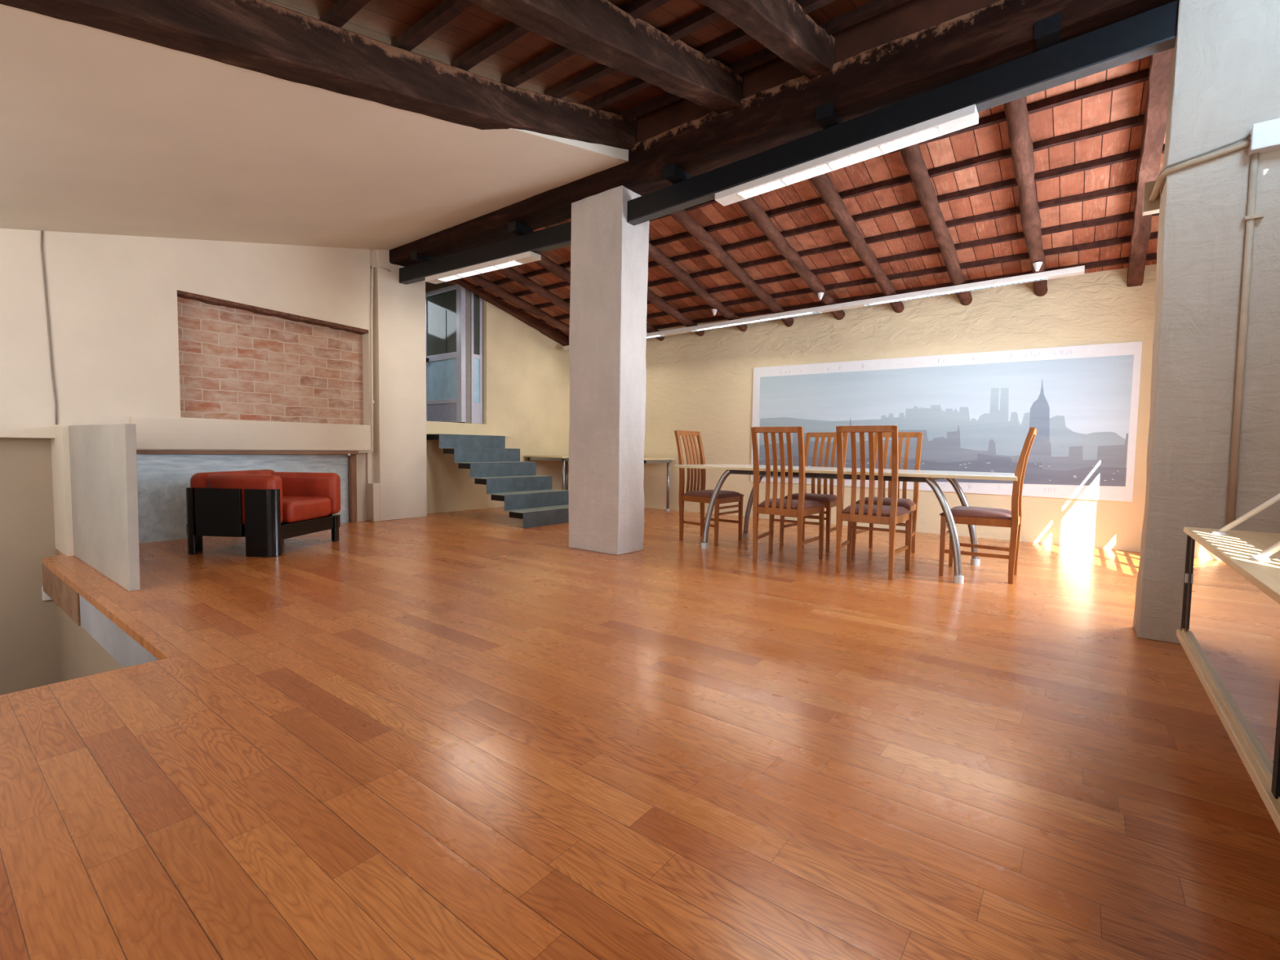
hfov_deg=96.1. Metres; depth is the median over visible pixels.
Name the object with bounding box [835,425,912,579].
dining chair
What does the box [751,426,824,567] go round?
dining chair
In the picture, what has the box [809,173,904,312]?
rafter
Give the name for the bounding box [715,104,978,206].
strip light
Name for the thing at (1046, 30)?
bracket
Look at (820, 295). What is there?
spotlight
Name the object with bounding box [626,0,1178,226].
steel beam
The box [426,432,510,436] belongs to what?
trim
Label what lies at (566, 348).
strip light
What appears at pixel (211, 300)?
trim
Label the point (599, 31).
joist
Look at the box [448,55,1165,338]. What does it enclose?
ceiling
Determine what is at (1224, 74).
wall pillar
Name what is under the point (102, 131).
ceiling
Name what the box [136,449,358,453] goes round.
trim
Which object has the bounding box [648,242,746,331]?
rafter
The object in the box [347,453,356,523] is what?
trim
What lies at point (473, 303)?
door
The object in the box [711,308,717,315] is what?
spotlight
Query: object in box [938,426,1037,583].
dining chair
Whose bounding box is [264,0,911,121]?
ceiling
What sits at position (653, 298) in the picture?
rafter
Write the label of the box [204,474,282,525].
cushion
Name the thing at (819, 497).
seat cushion
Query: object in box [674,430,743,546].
dining chair
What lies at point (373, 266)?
conduit
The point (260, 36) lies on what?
joist
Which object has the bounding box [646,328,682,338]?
strip light
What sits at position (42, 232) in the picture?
cable
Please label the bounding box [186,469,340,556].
armchair
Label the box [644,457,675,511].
desk
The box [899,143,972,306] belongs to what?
rafter
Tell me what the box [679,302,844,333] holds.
strip light
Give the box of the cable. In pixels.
[40,230,57,424]
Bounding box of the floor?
[0,506,1279,959]
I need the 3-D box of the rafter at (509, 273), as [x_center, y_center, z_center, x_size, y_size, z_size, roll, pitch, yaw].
[-1.138,-2.437,7.771,0.130,0.794,3.107,3,4,38]
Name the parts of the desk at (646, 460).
under frame, leg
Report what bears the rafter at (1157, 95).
attached to the ceiling at (1086, 133)
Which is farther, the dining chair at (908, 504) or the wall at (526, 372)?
the wall at (526, 372)
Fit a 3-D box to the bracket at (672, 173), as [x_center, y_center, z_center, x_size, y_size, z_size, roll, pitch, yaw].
[0.287,-2.365,4.478,0.112,0.084,0.226,3,4,37]
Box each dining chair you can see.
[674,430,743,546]
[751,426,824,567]
[779,431,848,551]
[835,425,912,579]
[851,431,923,559]
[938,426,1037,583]
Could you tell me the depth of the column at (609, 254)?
4.98 m
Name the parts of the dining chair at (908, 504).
leg, leg, rail, leg, seat rail, leg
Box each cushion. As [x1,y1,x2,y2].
[190,469,275,521]
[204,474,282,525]
[271,471,340,514]
[282,495,330,522]
[683,489,743,498]
[759,498,824,509]
[784,493,836,502]
[842,503,912,516]
[855,497,915,507]
[939,506,1011,519]
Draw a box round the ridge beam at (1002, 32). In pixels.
[389,0,1176,266]
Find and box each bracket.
[411,250,434,262]
[507,221,533,235]
[662,162,690,184]
[815,101,843,128]
[1034,12,1061,51]
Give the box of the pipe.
[1226,152,1264,524]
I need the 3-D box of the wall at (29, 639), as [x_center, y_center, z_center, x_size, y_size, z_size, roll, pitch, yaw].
[-6.058,1.468,3.610,0.140,3.530,3.440,3,4,37]
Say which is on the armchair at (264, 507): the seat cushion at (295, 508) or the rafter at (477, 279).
the seat cushion at (295, 508)
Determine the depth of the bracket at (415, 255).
6.54 m
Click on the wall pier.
(398, 491)
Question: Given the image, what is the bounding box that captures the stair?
[426,434,568,528]
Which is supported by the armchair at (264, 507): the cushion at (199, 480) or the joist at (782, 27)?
the cushion at (199, 480)
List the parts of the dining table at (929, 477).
leg, leg, leg, leg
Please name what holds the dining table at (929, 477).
on the floor
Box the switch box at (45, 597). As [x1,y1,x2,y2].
[41,586,52,600]
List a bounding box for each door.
[425,284,466,422]
[462,288,482,423]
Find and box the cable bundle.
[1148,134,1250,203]
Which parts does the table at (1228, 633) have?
panel, board, sliding door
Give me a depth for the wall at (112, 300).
5.00 m
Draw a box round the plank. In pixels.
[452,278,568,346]
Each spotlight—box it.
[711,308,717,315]
[817,292,823,299]
[1032,262,1042,271]
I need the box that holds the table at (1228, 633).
[1176,526,1279,833]
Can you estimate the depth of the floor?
1.68 m
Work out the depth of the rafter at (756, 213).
5.66 m
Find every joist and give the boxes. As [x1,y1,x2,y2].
[0,0,636,150]
[467,0,742,114]
[699,0,835,79]
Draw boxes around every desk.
[524,455,568,489]
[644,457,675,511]
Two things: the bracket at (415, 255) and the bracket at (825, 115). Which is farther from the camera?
the bracket at (415, 255)
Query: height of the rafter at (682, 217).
0.798 m
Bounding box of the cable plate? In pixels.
[1142,180,1159,215]
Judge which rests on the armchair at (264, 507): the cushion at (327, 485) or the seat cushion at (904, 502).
the cushion at (327, 485)
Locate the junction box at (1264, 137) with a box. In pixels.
[1248,118,1279,155]
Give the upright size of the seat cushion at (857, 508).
0.050 m
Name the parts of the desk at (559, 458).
under frame, leg, leg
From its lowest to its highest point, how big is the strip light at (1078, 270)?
0.086 m
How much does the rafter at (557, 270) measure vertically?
0.789 m
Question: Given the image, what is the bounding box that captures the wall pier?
[365,249,426,521]
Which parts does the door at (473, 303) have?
post, pane, pane, frame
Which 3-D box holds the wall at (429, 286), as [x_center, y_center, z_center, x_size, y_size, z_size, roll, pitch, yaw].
[-3.388,-2.045,8.759,2.200,2.550,2.100,3,4,37]
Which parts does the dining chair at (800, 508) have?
leg, leg, rail, seat rail, leg, seat rail, leg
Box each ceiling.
[0,4,628,249]
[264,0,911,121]
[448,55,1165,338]
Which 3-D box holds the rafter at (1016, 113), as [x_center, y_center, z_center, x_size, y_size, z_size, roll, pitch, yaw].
[3.100,-2.198,4.587,0.142,0.791,3.213,3,4,38]
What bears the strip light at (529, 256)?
attached to the steel beam at (557, 237)
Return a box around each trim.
[42,564,80,626]
[79,594,158,667]
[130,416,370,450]
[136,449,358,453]
[177,289,368,334]
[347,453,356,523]
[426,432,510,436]
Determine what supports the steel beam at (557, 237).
attached to the column at (609, 254)
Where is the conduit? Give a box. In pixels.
[358,265,391,453]
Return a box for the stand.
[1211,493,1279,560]
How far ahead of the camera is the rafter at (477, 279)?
7.97 m
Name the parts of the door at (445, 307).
pane, frosted pane, panel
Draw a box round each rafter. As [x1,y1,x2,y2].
[464,274,569,333]
[496,266,569,313]
[533,253,664,341]
[545,222,704,336]
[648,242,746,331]
[669,208,793,327]
[737,197,844,319]
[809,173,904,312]
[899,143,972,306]
[1004,96,1047,296]
[1127,48,1172,287]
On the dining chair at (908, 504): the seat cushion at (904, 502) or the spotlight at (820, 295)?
the seat cushion at (904, 502)
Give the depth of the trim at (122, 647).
3.12 m
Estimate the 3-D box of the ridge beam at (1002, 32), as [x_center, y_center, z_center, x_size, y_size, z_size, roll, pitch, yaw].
[0.082,-2.561,4.693,7.708,0.309,0.352,3,4,37]
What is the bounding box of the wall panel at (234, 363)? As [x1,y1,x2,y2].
[177,296,363,425]
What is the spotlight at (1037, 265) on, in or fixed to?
attached to the rafter at (1016, 113)
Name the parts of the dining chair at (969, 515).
leg, leg, seat rail, leg, leg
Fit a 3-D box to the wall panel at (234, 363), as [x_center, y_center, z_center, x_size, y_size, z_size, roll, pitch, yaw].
[-3.847,-1.214,6.130,0.060,1.210,1.805,3,4,37]
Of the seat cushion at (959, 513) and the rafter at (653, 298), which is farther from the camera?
the rafter at (653, 298)
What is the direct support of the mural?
attached to the wall at (704, 384)
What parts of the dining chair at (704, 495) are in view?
leg, rail, seat rail, leg, leg, seat rail, leg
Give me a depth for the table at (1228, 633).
1.47 m
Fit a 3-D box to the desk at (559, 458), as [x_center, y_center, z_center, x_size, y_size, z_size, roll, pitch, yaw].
[-1.183,0.007,9.124,0.840,0.776,0.980,3,4,37]
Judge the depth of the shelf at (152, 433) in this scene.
5.73 m
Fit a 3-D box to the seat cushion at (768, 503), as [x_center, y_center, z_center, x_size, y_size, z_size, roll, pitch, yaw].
[1.247,0.195,4.830,0.470,0.050,0.450,3,4,34]
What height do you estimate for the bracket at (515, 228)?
0.084 m
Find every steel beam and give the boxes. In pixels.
[399,221,571,284]
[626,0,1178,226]
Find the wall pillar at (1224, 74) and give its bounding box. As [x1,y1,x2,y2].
[1133,0,1279,644]
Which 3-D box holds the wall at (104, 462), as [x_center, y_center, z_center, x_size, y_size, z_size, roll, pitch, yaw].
[-3.429,1.447,3.788,3.810,3.630,0.125,3,4,37]
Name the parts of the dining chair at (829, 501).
leg, leg, seat rail, rail, leg, seat rail, leg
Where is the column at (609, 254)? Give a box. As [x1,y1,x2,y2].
[568,185,649,555]
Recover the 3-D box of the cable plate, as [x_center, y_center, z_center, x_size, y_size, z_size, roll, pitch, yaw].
[2.683,-1.476,3.006,0.080,0.150,0.065,3,4,37]
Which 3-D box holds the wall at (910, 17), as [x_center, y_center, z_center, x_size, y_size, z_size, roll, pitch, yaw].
[0.031,-2.807,4.729,7.850,0.320,0.270,3,4,37]
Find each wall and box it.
[0,228,374,521]
[0,437,61,695]
[50,423,140,681]
[425,281,462,422]
[426,298,569,513]
[635,0,999,143]
[643,264,1156,552]
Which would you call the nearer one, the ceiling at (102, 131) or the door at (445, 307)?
the ceiling at (102, 131)
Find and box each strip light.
[425,251,541,284]
[563,345,568,350]
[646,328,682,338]
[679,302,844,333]
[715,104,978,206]
[841,265,1084,309]
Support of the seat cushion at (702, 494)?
on the dining chair at (704, 495)
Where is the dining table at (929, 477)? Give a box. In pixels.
[674,463,1017,583]
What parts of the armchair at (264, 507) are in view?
corner post, panel, frame, corner post, rail, corner post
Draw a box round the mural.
[751,341,1142,502]
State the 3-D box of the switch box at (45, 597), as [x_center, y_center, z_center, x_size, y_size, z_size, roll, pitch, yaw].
[-4.982,0.950,4.837,0.032,0.120,0.060,3,4,37]
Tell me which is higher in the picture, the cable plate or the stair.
the cable plate
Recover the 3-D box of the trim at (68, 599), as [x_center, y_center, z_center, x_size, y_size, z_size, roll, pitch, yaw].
[-4.101,0.788,4.064,1.370,0.214,0.010,3,4,37]
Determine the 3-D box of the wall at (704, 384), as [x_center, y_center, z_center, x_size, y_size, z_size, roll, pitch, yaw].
[2.056,-0.972,7.551,8.200,3.000,0.460,3,4,37]
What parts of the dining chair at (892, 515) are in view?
leg, leg, seat rail, rail, leg, seat rail, leg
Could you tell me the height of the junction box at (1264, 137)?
0.114 m
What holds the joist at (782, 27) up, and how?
attached to the ceiling at (463, 34)
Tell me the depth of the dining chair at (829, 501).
5.64 m

